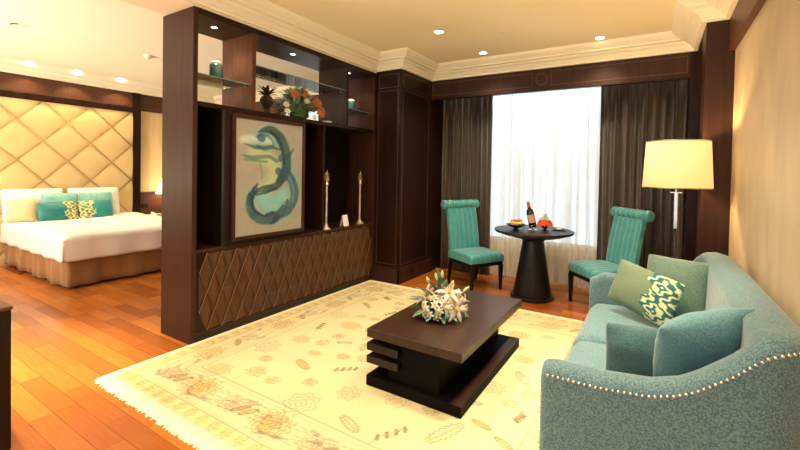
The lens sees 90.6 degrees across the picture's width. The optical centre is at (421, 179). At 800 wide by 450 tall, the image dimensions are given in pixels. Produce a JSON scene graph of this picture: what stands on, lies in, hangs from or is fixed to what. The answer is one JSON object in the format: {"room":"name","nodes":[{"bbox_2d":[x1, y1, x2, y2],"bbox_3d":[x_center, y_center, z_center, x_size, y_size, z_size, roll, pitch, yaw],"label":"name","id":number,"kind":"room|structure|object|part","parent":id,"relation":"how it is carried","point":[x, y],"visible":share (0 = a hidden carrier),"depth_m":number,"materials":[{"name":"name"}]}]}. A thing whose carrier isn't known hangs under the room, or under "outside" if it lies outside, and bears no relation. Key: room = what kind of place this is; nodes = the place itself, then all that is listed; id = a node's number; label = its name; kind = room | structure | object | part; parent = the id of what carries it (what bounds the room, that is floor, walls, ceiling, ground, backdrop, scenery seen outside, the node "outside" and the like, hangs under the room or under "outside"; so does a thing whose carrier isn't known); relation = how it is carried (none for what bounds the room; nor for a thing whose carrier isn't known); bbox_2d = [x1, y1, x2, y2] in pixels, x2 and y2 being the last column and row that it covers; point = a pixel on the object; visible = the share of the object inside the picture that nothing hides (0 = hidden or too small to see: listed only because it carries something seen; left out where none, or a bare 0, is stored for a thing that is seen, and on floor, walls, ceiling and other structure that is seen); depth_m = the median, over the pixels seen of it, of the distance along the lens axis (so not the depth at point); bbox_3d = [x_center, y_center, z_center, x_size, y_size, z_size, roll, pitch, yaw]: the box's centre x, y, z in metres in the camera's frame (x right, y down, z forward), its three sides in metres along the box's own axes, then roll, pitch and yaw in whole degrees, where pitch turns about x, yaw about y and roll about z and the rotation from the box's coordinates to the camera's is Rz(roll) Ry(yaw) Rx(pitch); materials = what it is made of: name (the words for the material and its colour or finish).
{"room":"hotel room","nodes":[
{"label":"hotel room","id":0,"kind":"room"},
{"bbox_2d":[7,72,161,191],"bbox_3d":[-6.445,-0.257,5.791,0.200,3.050,8.400,2,1,31],"label":"wall","id":1,"kind":"structure","parent":0,"point":[151,123],"depth_m":7.65,"materials":[{"name":"paint"}]},
{"bbox_2d":[0,71,133,112],"bbox_3d":[-6.553,-1.410,5.255,0.100,0.370,4.780,2,1,31],"label":"trim","id":2,"kind":"structure","parent":1,"relation":"attached to","point":[12,85],"depth_m":6.44,"materials":[{"name":"brown wood"}]},
{"bbox_2d":[132,93,140,212],"bbox_3d":[-5.329,-0.175,7.385,0.100,2.870,0.120,2,1,31],"label":"trim","id":3,"kind":"structure","parent":1,"relation":"attached to","point":[136,177],"depth_m":7.35,"materials":[{"name":"brown wood"}]},
{"bbox_2d":[140,191,161,214],"bbox_3d":[-4.973,0.590,8.066,0.059,0.730,1.395,2,1,31],"label":"wainscot","id":4,"kind":"structure","parent":1,"relation":"attached to","point":[150,202],"depth_m":7.62,"materials":[{"name":"brown wood"}]},
{"bbox_2d":[141,203,147,207],"bbox_3d":[-5.266,0.489,7.538,0.007,0.080,0.120,2,1,31],"label":"switch plate","id":5,"kind":"object","parent":4,"relation":"attached to","point":[143,205],"depth_m":7.53,"materials":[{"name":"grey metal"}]},
{"bbox_2d":[141,94,161,113],"bbox_3d":[-4.819,-1.461,8.248,0.033,0.310,1.900,2,1,31],"label":"trim","id":6,"kind":"structure","parent":1,"relation":"attached to","point":[152,104],"depth_m":7.60,"materials":[{"name":"brown wood"}]},
{"bbox_2d":[0,265,588,449],"bbox_3d":[-2.562,1.436,3.503,9.300,0.100,8.400,2,1,31],"label":"floor","id":7,"kind":"structure","parent":0,"point":[64,339],"depth_m":3.30,"materials":[{"name":"brown wood"}]},
{"bbox_2d":[0,299,12,449],"bbox_3d":[-2.851,1.033,1.747,0.870,0.759,1.290,2,1,31],"label":"base cabinet","id":8,"kind":"object","parent":7,"relation":"on","point":[5,308],"visible":1,"depth_m":2.06,"materials":[{"name":"brown wood"}]},
{"bbox_2d":[0,96,132,265],"bbox_3d":[-6.209,0.021,5.871,0.036,2.500,3.384,2,1,31],"label":"headboard","id":9,"kind":"object","parent":7,"relation":"on","point":[44,145],"visible":0.59,"depth_m":6.45,"materials":[{"name":"beige leather"}]},
{"bbox_3d":[-6.199,-0.106,5.864,0.012,2.223,3.384,2,1,31],"label":"seam cord","id":10,"kind":"part","parent":9,"relation":"part of","materials":[{"name":"beige fabric"}]},
{"bbox_2d":[0,212,161,287],"bbox_3d":[-4.776,0.951,6.031,2.294,0.690,1.806,2,1,31],"label":"bed","id":11,"kind":"object","parent":7,"relation":"on","point":[72,252],"visible":0.77,"depth_m":5.23,"materials":[{"name":"white fabric"}]},
{"bbox_2d":[4,198,36,222],"bbox_3d":[-5.826,0.441,5.754,0.168,0.337,0.332,2,1,31],"label":"bed pillow","id":12,"kind":"object","parent":11,"relation":"on","point":[24,209],"visible":1,"depth_m":5.71,"materials":[{"name":"beige fabric"}]},
{"bbox_2d":[1,188,62,221],"bbox_3d":[-5.894,0.374,6.027,0.225,0.477,0.703,2,1,31],"label":"bed pillow","id":13,"kind":"object","parent":11,"relation":"on","point":[5,193],"visible":0.3,"depth_m":5.92,"materials":[{"name":"white fabric"}]},
{"bbox_2d":[37,201,78,221],"bbox_3d":[-5.510,0.482,6.009,0.169,0.295,0.471,2,1,31],"label":"cushion","id":14,"kind":"object","parent":11,"relation":"on","point":[67,210],"visible":0.89,"depth_m":5.96,"materials":[{"name":"teal fabric"}]},
{"bbox_2d":[41,193,78,215],"bbox_3d":[-5.607,0.398,6.159,0.170,0.374,0.449,2,1,31],"label":"cushion","id":15,"kind":"object","parent":11,"relation":"on","point":[57,197],"visible":0.38,"depth_m":6.14,"materials":[{"name":"teal fabric"}]},
{"bbox_2d":[0,212,161,262],"bbox_3d":[-4.772,0.778,6.027,2.294,0.344,1.806,2,1,31],"label":"duvet","id":16,"kind":"object","parent":11,"relation":"on","point":[124,233],"depth_m":5.27,"materials":[{"name":"white fabric"}]},
{"bbox_2d":[68,187,119,213],"bbox_3d":[-5.507,0.370,6.681,0.225,0.477,0.703,2,1,31],"label":"bed pillow","id":17,"kind":"object","parent":11,"relation":"on","point":[114,190],"visible":0.41,"depth_m":6.83,"materials":[{"name":"white fabric"}]},
{"bbox_2d":[78,200,112,218],"bbox_3d":[-5.272,0.480,6.415,0.162,0.295,0.449,2,1,31],"label":"cushion","id":18,"kind":"object","parent":11,"relation":"on","point":[91,208],"visible":0.96,"depth_m":6.36,"materials":[{"name":"teal fabric"}]},
{"bbox_2d":[79,192,113,213],"bbox_3d":[-5.372,0.395,6.555,0.172,0.374,0.449,2,1,31],"label":"cushion","id":19,"kind":"object","parent":11,"relation":"on","point":[94,195],"visible":0.37,"depth_m":6.54,"materials":[{"name":"teal fabric"}]},
{"bbox_2d":[161,6,376,344],"bbox_3d":[-1.481,-0.037,4.515,0.501,2.850,2.510,2,1,31],"label":"divider","id":20,"kind":"object","parent":7,"relation":"on","point":[208,290],"visible":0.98,"depth_m":3.91,"materials":[{"name":"brown wood"}]},
{"bbox_3d":[-2.118,-0.030,3.456,0.485,2.850,0.040,2,1,31],"label":"panel","id":21,"kind":"part","parent":20,"relation":"part of","materials":[{"name":"brown wood"}]},
{"bbox_2d":[209,60,222,77],"bbox_3d":[-1.912,-1.016,3.688,0.116,0.190,0.116,2,1,31],"label":"jar","id":22,"kind":"object","parent":20,"relation":"on","point":[215,67],"visible":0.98,"depth_m":3.64,"materials":[{"name":"teal ceramic"}]},
{"bbox_3d":[-1.911,-1.094,3.687,0.106,0.034,0.106,2,1,31],"label":"lid","id":23,"kind":"part","parent":22,"relation":"part of","materials":[{"name":"beige plastic"}]},
{"bbox_2d":[198,74,249,88],"bbox_3d":[-1.959,-0.916,3.688,0.435,0.010,0.514,2,1,31],"label":"glass shelf","id":24,"kind":"object","parent":20,"relation":"attached to","point":[205,79],"depth_m":3.76,"materials":[{"name":"clear glass"}]},
{"bbox_2d":[202,110,304,245],"bbox_3d":[-1.666,-0.022,4.029,0.310,1.225,0.955,2,1,31],"label":"cabinet","id":25,"kind":"object","parent":20,"relation":"on","point":[217,124],"visible":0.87,"depth_m":3.60,"materials":[{"name":"brown wood"}]},
{"bbox_2d":[230,113,305,241],"bbox_3d":[-1.505,-0.025,3.974,0.022,1.175,0.865,2,1,31],"label":"painting","id":26,"kind":"object","parent":25,"relation":"attached to","point":[268,154],"visible":1,"depth_m":3.92,"materials":[{"name":"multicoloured paper"}]},
{"bbox_2d":[257,85,276,112],"bbox_3d":[-1.631,-0.835,4.174,0.211,0.311,0.211,1,1,-19],"label":"ornament","id":27,"kind":"object","parent":20,"relation":"on","point":[266,99],"visible":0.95,"depth_m":4.13,"materials":[{"name":"black ceramic"}]},
{"bbox_2d":[260,95,273,112],"bbox_3d":[-1.632,-0.787,4.175,0.144,0.215,0.137,2,1,31],"label":"vase","id":28,"kind":"object","parent":20,"relation":"on","point":[266,101],"depth_m":4.13,"materials":[{"name":"black ceramic"}]},
{"bbox_3d":[-1.305,0.964,4.417,0.014,0.740,2.430,2,1,31],"label":"rail","id":29,"kind":"part","parent":20,"relation":"part of","materials":[{"name":"brown wood"}]},
{"bbox_2d":[270,86,325,120],"bbox_3d":[-1.388,-0.867,4.432,0.471,0.409,0.740,2,1,31],"label":"dried flower arrangement","id":30,"kind":"object","parent":20,"relation":"on","point":[300,95],"visible":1,"depth_m":4.37,"materials":[{"name":"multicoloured plant"}]},
{"bbox_3d":[-1.381,-0.946,4.308,0.136,0.132,0.052,0,1,-35],"label":"orange flower","id":31,"kind":"part","parent":30,"relation":"part of","materials":[{"name":"orange plant"}]},
{"bbox_3d":[-1.318,-0.978,4.434,0.136,0.132,0.054,0,1,-42],"label":"orange flower","id":32,"kind":"part","parent":30,"relation":"part of","materials":[{"name":"orange plant"}]},
{"bbox_3d":[-1.192,-0.887,4.570,0.056,0.131,0.137,2,1,31],"label":"orange flower","id":33,"kind":"part","parent":30,"relation":"part of","materials":[{"name":"orange plant"}]},
{"bbox_3d":[-1.157,-0.766,4.539,0.057,0.131,0.137,2,1,31],"label":"orange flower","id":34,"kind":"part","parent":30,"relation":"part of","materials":[{"name":"orange plant"}]},
{"bbox_2d":[256,66,343,93],"bbox_3d":[-1.471,-1.122,4.502,0.435,0.010,1.294,2,1,31],"label":"glass shelf","id":35,"kind":"object","parent":20,"relation":"attached to","point":[261,72],"depth_m":4.53,"materials":[{"name":"clear glass"}]},
{"bbox_2d":[323,170,330,229],"bbox_3d":[-1.126,0.236,4.707,0.110,0.710,0.110,2,1,31],"label":"candle holder","id":36,"kind":"object","parent":20,"relation":"on","point":[326,179],"visible":0.98,"depth_m":4.70,"materials":[{"name":"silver metal"}]},
{"bbox_2d":[324,179,329,185],"bbox_3d":[-1.122,0.031,4.704,0.064,0.080,0.064,2,1,31],"label":"cup","id":37,"kind":"object","parent":36,"relation":"on","point":[326,180],"depth_m":4.68,"materials":[{"name":"gold metal"}]},
{"bbox_2d":[340,215,348,225],"bbox_3d":[-0.980,0.518,5.046,0.072,0.140,0.100,2,1,31],"label":"tent card","id":38,"kind":"object","parent":20,"relation":"on","point":[344,219],"visible":1,"depth_m":5.04,"materials":[{"name":"white paper"}]},
{"bbox_2d":[348,99,354,108],"bbox_3d":[-0.964,-1.014,5.428,0.116,0.190,0.116,2,1,31],"label":"jar","id":39,"kind":"object","parent":20,"relation":"on","point":[351,104],"visible":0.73,"depth_m":5.38,"materials":[{"name":"teal ceramic"}]},
{"bbox_2d":[348,109,368,115],"bbox_3d":[-0.990,-0.912,5.325,0.435,0.010,0.519,2,1,31],"label":"glass shelf","id":40,"kind":"object","parent":20,"relation":"attached to","point":[351,112],"depth_m":5.46,"materials":[{"name":"clear glass"}]},
{"bbox_2d":[355,171,363,223],"bbox_3d":[-0.822,0.231,5.300,0.110,0.710,0.110,2,1,31],"label":"candle holder","id":41,"kind":"object","parent":20,"relation":"on","point":[360,179],"visible":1,"depth_m":5.29,"materials":[{"name":"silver metal"}]},
{"bbox_3d":[-0.859,-0.044,5.582,0.485,2.850,0.040,2,1,31],"label":"panel","id":42,"kind":"part","parent":20,"relation":"part of","materials":[{"name":"brown wood"}]},
{"bbox_2d":[94,280,583,449],"bbox_3d":[-0.121,1.431,3.303,3.182,0.013,3.163,2,1,31],"label":"area rug","id":43,"kind":"object","parent":7,"relation":"on","point":[294,378],"visible":0.59,"depth_m":2.68,"materials":[{"name":"fabric"}]},
{"bbox_2d":[366,287,521,418],"bbox_3d":[0.246,1.235,3.105,0.726,0.397,1.240,2,1,31],"label":"coffee table","id":44,"kind":"object","parent":43,"relation":"on","point":[445,368],"visible":0.83,"depth_m":2.69,"materials":[{"name":"black wood"}]},
{"bbox_2d":[367,351,400,371],"bbox_3d":[0.038,1.245,3.211,0.260,0.052,1.210,2,1,31],"label":"shelf","id":45,"kind":"object","parent":44,"relation":"attached to","point":[375,358],"depth_m":2.69,"materials":[{"name":"brown wood"}]},
{"bbox_2d":[367,339,400,358],"bbox_3d":[0.040,1.156,3.209,0.260,0.052,1.210,2,1,31],"label":"shelf","id":46,"kind":"object","parent":44,"relation":"attached to","point":[375,345],"depth_m":2.69,"materials":[{"name":"brown wood"}]},
{"bbox_2d":[409,267,469,323],"bbox_3d":[0.143,0.862,3.013,0.465,0.394,0.400,1,1,10],"label":"flower arrangement","id":47,"kind":"object","parent":44,"relation":"on","point":[445,305],"visible":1,"depth_m":2.90,"materials":[{"name":"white plant"}]},
{"bbox_3d":[0.060,0.976,2.868,0.074,0.074,0.008,2,1,35],"label":"flower","id":48,"kind":"part","parent":47,"relation":"part of","materials":[{"name":"beige plant"}]},
{"bbox_3d":[0.097,0.867,2.904,0.076,0.052,0.050,2,1,31],"label":"flower","id":49,"kind":"part","parent":47,"relation":"part of","materials":[{"name":"beige plant"}]},
{"bbox_3d":[0.100,0.907,2.872,0.075,0.067,0.033,2,1,31],"label":"flower","id":50,"kind":"part","parent":47,"relation":"part of","materials":[{"name":"beige plant"}]},
{"bbox_3d":[0.132,0.946,2.848,0.073,0.074,0.019,1,1,13],"label":"flower","id":51,"kind":"part","parent":47,"relation":"part of","materials":[{"name":"beige plant"}]},
{"bbox_3d":[0.164,0.902,2.864,0.065,0.068,0.039,1,1,-15],"label":"flower","id":52,"kind":"part","parent":47,"relation":"part of","materials":[{"name":"beige plant"}]},
{"bbox_2d":[441,199,503,290],"bbox_3d":[0.684,0.850,5.310,0.600,1.132,0.709,1,1,-29],"label":"dining chair","id":53,"kind":"object","parent":7,"relation":"on","point":[463,237],"visible":1,"depth_m":5.37,"materials":[{"name":"teal fabric"}]},
{"bbox_3d":[0.387,1.245,5.358,0.046,0.330,0.107,1,1,-29],"label":"leg","id":54,"kind":"part","parent":53,"relation":"part of","materials":[{"name":"black paint"}]},
{"bbox_3d":[0.580,0.663,5.498,0.470,0.555,0.171,1,1,-29],"label":"backrest","id":55,"kind":"part","parent":53,"relation":"part of","materials":[{"name":"teal fabric"}]},
{"bbox_3d":[0.629,1.258,4.928,0.046,0.330,0.046,1,1,-29],"label":"leg","id":56,"kind":"part","parent":53,"relation":"part of","materials":[{"name":"black paint"}]},
{"bbox_3d":[0.723,0.986,5.239,0.530,0.122,0.540,1,1,-29],"label":"seat","id":57,"kind":"part","parent":53,"relation":"part of","materials":[{"name":"teal fabric"}]},
{"bbox_3d":[0.721,1.070,5.240,0.500,0.047,0.500,1,1,-29],"label":"seat frame","id":58,"kind":"part","parent":53,"relation":"part of","materials":[{"name":"black paint"}]},
{"bbox_3d":[0.791,1.249,5.586,0.046,0.330,0.107,1,1,-29],"label":"leg","id":59,"kind":"part","parent":53,"relation":"part of","materials":[{"name":"black paint"}]},
{"bbox_3d":[1.034,1.261,5.155,0.046,0.330,0.046,1,1,-29],"label":"leg","id":60,"kind":"part","parent":53,"relation":"part of","materials":[{"name":"black paint"}]},
{"bbox_2d":[494,225,574,303],"bbox_3d":[1.368,1.023,4.857,0.946,0.830,0.946,2,1,31],"label":"round table","id":61,"kind":"object","parent":7,"relation":"on","point":[532,284],"visible":0.94,"depth_m":4.70,"materials":[{"name":"black paint"}]},
{"bbox_2d":[506,223,525,230],"bbox_3d":[1.142,0.568,4.768,0.240,0.074,0.240,2,1,31],"label":"fruit bowl","id":62,"kind":"object","parent":61,"relation":"on","point":[515,227],"visible":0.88,"depth_m":4.71,"materials":[{"name":"black ceramic"}]},
{"bbox_3d":[1.360,1.420,4.864,0.520,0.036,0.520,2,1,31],"label":"foot plate","id":63,"kind":"part","parent":61,"relation":"part of","materials":[{"name":"black paint"}]},
{"bbox_2d":[537,214,552,230],"bbox_3d":[1.497,0.513,4.788,0.186,0.198,0.185,1,1,-14],"label":"flower bowl","id":64,"kind":"object","parent":61,"relation":"on","point":[544,222],"visible":1,"depth_m":4.75,"materials":[{"name":"black paint"}]},
{"bbox_3d":[1.475,0.516,4.727,0.106,0.093,0.056,2,1,31],"label":"red flower","id":65,"kind":"part","parent":64,"relation":"part of","materials":[{"name":"orange plant"}]},
{"bbox_2d":[541,225,548,230],"bbox_3d":[1.497,0.577,4.789,0.110,0.070,0.110,2,1,31],"label":"bowl","id":66,"kind":"object","parent":64,"relation":"on","point":[546,226],"depth_m":4.75,"materials":[{"name":"black paint"}]},
{"bbox_3d":[1.357,0.570,4.799,0.110,0.077,0.110,2,1,31],"label":"stand","id":67,"kind":"object","parent":61,"relation":"on","visible":0},
{"bbox_2d":[526,201,536,227],"bbox_3d":[1.336,0.422,4.796,0.132,0.322,0.091,1,1,0],"label":"wine bottle","id":68,"kind":"object","parent":67,"relation":"on","point":[530,213],"visible":1,"depth_m":4.76,"materials":[{"name":"black glass"}]},
{"bbox_2d":[568,206,654,300],"bbox_3d":[2.148,0.893,4.553,0.709,1.132,0.600,1,1,-11],"label":"dining chair","id":69,"kind":"object","parent":7,"relation":"on","point":[628,228],"visible":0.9,"depth_m":4.53,"materials":[{"name":"teal fabric"}]},
{"bbox_3d":[1.784,1.284,4.725,0.046,0.330,0.046,1,1,-11],"label":"leg","id":70,"kind":"part","parent":69,"relation":"part of","materials":[{"name":"black paint"}]},
{"bbox_3d":[2.061,1.109,4.540,0.500,0.047,0.500,1,1,-11],"label":"seat frame","id":71,"kind":"part","parent":69,"relation":"part of","materials":[{"name":"black paint"}]},
{"bbox_3d":[2.063,1.024,4.538,0.540,0.122,0.530,1,1,-11],"label":"seat","id":72,"kind":"part","parent":69,"relation":"part of","materials":[{"name":"teal fabric"}]},
{"bbox_3d":[2.367,0.715,4.593,0.171,0.555,0.470,1,1,-11],"label":"backrest","id":73,"kind":"part","parent":69,"relation":"part of","materials":[{"name":"teal fabric"}]},
{"bbox_2d":[538,252,799,449],"bbox_3d":[1.437,1.011,2.439,0.992,0.945,2.103,2,1,31],"label":"sofa","id":74,"kind":"object","parent":7,"relation":"on","point":[748,398],"visible":0.72,"depth_m":1.56,"materials":[{"name":"teal fabric"}]},
{"bbox_3d":[0.546,1.109,1.767,0.013,0.511,0.053,1,1,-24],"label":"nailhead trim","id":75,"kind":"part","parent":74,"relation":"part of","materials":[{"name":"silver metal"}]},
{"bbox_2d":[565,341,605,369],"bbox_3d":[1.143,1.129,2.091,0.805,0.167,0.900,2,1,31],"label":"seat cushion","id":76,"kind":"object","parent":74,"relation":"on","point":[591,354],"depth_m":2.37,"materials":[{"name":"teal fabric"}]},
{"bbox_2d":[573,303,660,344],"bbox_3d":[1.603,1.124,2.868,0.805,0.167,0.895,2,1,31],"label":"seat cushion","id":77,"kind":"object","parent":74,"relation":"on","point":[593,329],"depth_m":2.92,"materials":[{"name":"teal fabric"}]},
{"bbox_2d":[606,323,658,376],"bbox_3d":[1.171,0.911,2.053,0.392,0.280,0.152,1,1,12],"label":"throw pillow","id":78,"kind":"object","parent":74,"relation":"on","point":[629,348],"visible":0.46,"depth_m":2.04,"materials":[{"name":"fabric"}]},
{"bbox_2d":[608,259,684,325],"bbox_3d":[1.634,0.824,2.909,0.156,0.393,0.529,1,1,-28],"label":"throw pillow","id":79,"kind":"object","parent":74,"relation":"on","point":[653,296],"visible":0.97,"depth_m":2.84,"materials":[{"name":"fabric"}]},
{"bbox_3d":[1.458,0.745,2.425,0.956,0.345,2.103,2,1,31],"label":"nailhead trim","id":80,"kind":"part","parent":74,"relation":"part of","materials":[{"name":"silver metal"}]},
{"bbox_2d":[647,254,707,317],"bbox_3d":[1.901,0.815,2.970,0.181,0.452,0.468,1,1,-27],"label":"throw pillow","id":81,"kind":"object","parent":74,"relation":"on","point":[692,274],"visible":0.53,"depth_m":2.84,"materials":[{"name":"green fabric"}]},
{"bbox_2d":[653,308,754,376],"bbox_3d":[1.296,0.767,1.835,0.437,0.433,0.321,1,1,14],"label":"throw pillow","id":82,"kind":"object","parent":74,"relation":"on","point":[692,341],"visible":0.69,"depth_m":1.72,"materials":[{"name":"blue fabric"}]},
{"bbox_2d":[642,139,713,257],"bbox_3d":[2.225,0.572,3.474,0.530,1.817,0.530,2,1,31],"label":"floor lamp","id":83,"kind":"object","parent":7,"relation":"on","point":[675,164],"visible":0.86,"depth_m":3.26,"materials":[{"name":"beige fabric"}]},
{"bbox_3d":[2.239,-0.132,3.461,0.526,0.400,0.526,2,1,31],"label":"lamp shade","id":84,"kind":"part","parent":83,"relation":"part of","materials":[{"name":"beige fabric"}]},
{"bbox_3d":[-4.889,0.973,7.591,0.578,0.585,0.670,2,1,31],"label":"nightstand","id":85,"kind":"object","parent":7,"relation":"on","visible":0},
{"bbox_2d":[156,178,161,193],"bbox_3d":[-4.915,0.315,7.678,0.402,0.724,0.402,2,1,31],"label":"bedside lamp","id":86,"kind":"object","parent":85,"relation":"on","point":[159,190],"visible":0.1,"depth_m":7.52,"materials":[{"name":"white"}]},
{"bbox_2d":[292,114,305,118],"bbox_3d":[-1.387,-0.706,4.454,0.180,0.052,0.180,2,1,31],"label":"bowl","id":87,"kind":"object","parent":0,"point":[293,115],"depth_m":4.39,"materials":[{"name":"green ceramic"}]},
{"bbox_2d":[284,111,317,120],"bbox_3d":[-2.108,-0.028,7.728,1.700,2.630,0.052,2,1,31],"label":"flower","id":88,"kind":"object","parent":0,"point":[311,114],"visible":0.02,"depth_m":7.74,"materials":[{"name":"white plant"}]},
{"bbox_2d":[0,0,702,95],"bbox_3d":[-2.500,-1.713,3.445,9.300,0.100,8.400,2,1,31],"label":"ceiling","id":89,"kind":"structure","parent":0,"point":[470,27],"depth_m":4.29,"materials":[{"name":"beige paint"}]},
{"bbox_2d":[10,23,27,27],"bbox_3d":[-4.470,-1.713,4.399,0.140,0.009,0.145,2,1,31],"label":"ceiling vent","id":90,"kind":"object","parent":89,"relation":"in","point":[13,24],"visible":1,"depth_m":4.39,"materials":[{"name":"beige plastic"}]},
{"bbox_2d":[143,54,152,59],"bbox_3d":[-3.791,-1.696,5.488,0.110,0.057,0.110,2,1,31],"label":"smoke detector","id":91,"kind":"object","parent":89,"relation":"attached to","point":[148,57],"visible":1,"depth_m":5.46,"materials":[{"name":"beige plastic"}]},
{"bbox_2d":[433,30,444,33],"bbox_3d":[0.194,-1.623,4.349,0.124,0.006,0.124,2,1,31],"label":"recessed light","id":92,"kind":"object","parent":89,"relation":"in","point":[435,31],"visible":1,"depth_m":4.35,"materials":[{"name":"beige plastic"}]},
{"bbox_2d":[594,36,605,39],"bbox_3d":[2.005,-1.589,4.439,0.124,0.006,0.124,2,1,31],"label":"recessed light","id":93,"kind":"object","parent":89,"relation":"in","point":[598,37],"visible":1,"depth_m":4.44,"materials":[{"name":"beige plastic"}]},
{"bbox_2d":[373,69,443,269],"bbox_3d":[-0.410,-0.054,6.057,1.023,2.870,1.233,2,1,31],"label":"wall partition","id":94,"kind":"structure","parent":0,"point":[409,125],"depth_m":5.46,"materials":[{"name":"brown wood"}]},
{"bbox_2d":[0,57,318,104],"bbox_3d":[-4.505,-1.627,4.226,4.540,0.182,7.700,2,1,31],"label":"trim","id":95,"kind":"structure","parent":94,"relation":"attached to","point":[8,65],"depth_m":6.68,"materials":[{"name":"beige paint"}]},
{"bbox_2d":[120,0,396,72],"bbox_3d":[-2.335,-1.555,2.991,0.455,0.192,7.785,2,1,31],"label":"trim","id":96,"kind":"structure","parent":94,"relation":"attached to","point":[165,7],"depth_m":3.36,"materials":[{"name":"beige paint"}]},
{"bbox_2d":[373,257,432,284],"bbox_3d":[-0.249,1.282,5.772,0.430,0.215,0.935,2,1,31],"label":"baseboard","id":97,"kind":"structure","parent":94,"relation":"attached to","point":[397,276],"depth_m":5.43,"materials":[{"name":"brown wood"}]},
{"bbox_2d":[186,0,737,81],"bbox_3d":[-0.502,-1.505,1.856,3.858,0.182,7.700,2,1,31],"label":"trim","id":98,"kind":"structure","parent":94,"relation":"attached to","point":[690,18],"depth_m":4.47,"materials":[{"name":"beige paint"}]},
{"bbox_2d":[431,52,690,100],"bbox_3d":[1.552,-1.292,5.138,3.230,0.285,0.062,2,1,31],"label":"curtain pelmet","id":99,"kind":"structure","parent":94,"relation":"attached to","point":[670,67],"depth_m":4.93,"materials":[{"name":"brown wood"}]},
{"bbox_2d":[432,44,702,288],"bbox_3d":[1.592,-0.098,5.669,4.160,3.050,0.140,2,1,31],"label":"wall","id":100,"kind":"structure","parent":0,"point":[700,46],"depth_m":5.44,"materials":[{"name":"beige paint"}]},
{"bbox_2d":[440,96,492,274],"bbox_3d":[0.665,0.063,6.016,0.824,2.640,0.114,2,1,31],"label":"drape","id":101,"kind":"object","parent":100,"relation":"hanging from","point":[467,122],"visible":0.63,"depth_m":5.97,"materials":[{"name":"brown fabric"}]},
{"bbox_2d":[493,235,591,249],"bbox_3d":[1.744,-0.218,5.585,2.200,2.260,0.070,2,1,31],"label":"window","id":102,"kind":"structure","parent":100,"relation":"in","point":[555,243],"depth_m":5.47,"materials":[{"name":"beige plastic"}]},
{"bbox_2d":[489,87,600,287],"bbox_3d":[1.676,0.087,5.486,1.700,2.630,0.061,2,1,31],"label":"sheer curtain","id":103,"kind":"object","parent":100,"relation":"hanging from","point":[565,102],"visible":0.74,"depth_m":5.42,"materials":[{"name":"white fabric"}]},
{"bbox_2d":[596,79,688,268],"bbox_3d":[2.667,0.124,4.830,0.918,2.640,0.108,2,1,31],"label":"drape","id":104,"kind":"object","parent":100,"relation":"hanging from","point":[632,115],"visible":0.53,"depth_m":4.82,"materials":[{"name":"brown fabric"}]},
{"bbox_2d":[682,51,701,260],"bbox_3d":[3.120,0.045,4.428,0.260,2.870,0.400,2,1,31],"label":"wall column","id":105,"kind":"structure","parent":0,"point":[694,84],"depth_m":4.30,"materials":[{"name":"brown wood"}]},
{"bbox_2d":[696,19,734,257],"bbox_3d":[2.662,0.051,3.602,0.207,2.870,0.330,2,1,31],"label":"wall column","id":106,"kind":"structure","parent":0,"point":[718,63],"depth_m":3.45,"materials":[{"name":"brown wood"}]},
{"bbox_2d":[728,0,799,326],"bbox_3d":[1.409,-0.018,1.141,0.140,3.050,8.400,2,1,31],"label":"wall","id":107,"kind":"structure","parent":0,"point":[764,227],"depth_m":2.29,"materials":[{"name":"paint"}]},
{"bbox_2d":[729,0,765,50],"bbox_3d":[0.942,-1.226,0.474,0.047,0.270,6.790,2,1,31],"label":"trim","id":108,"kind":"structure","parent":107,"relation":"attached to","point":[745,12],"depth_m":2.93,"materials":[{"name":"red wood"}]}
]}

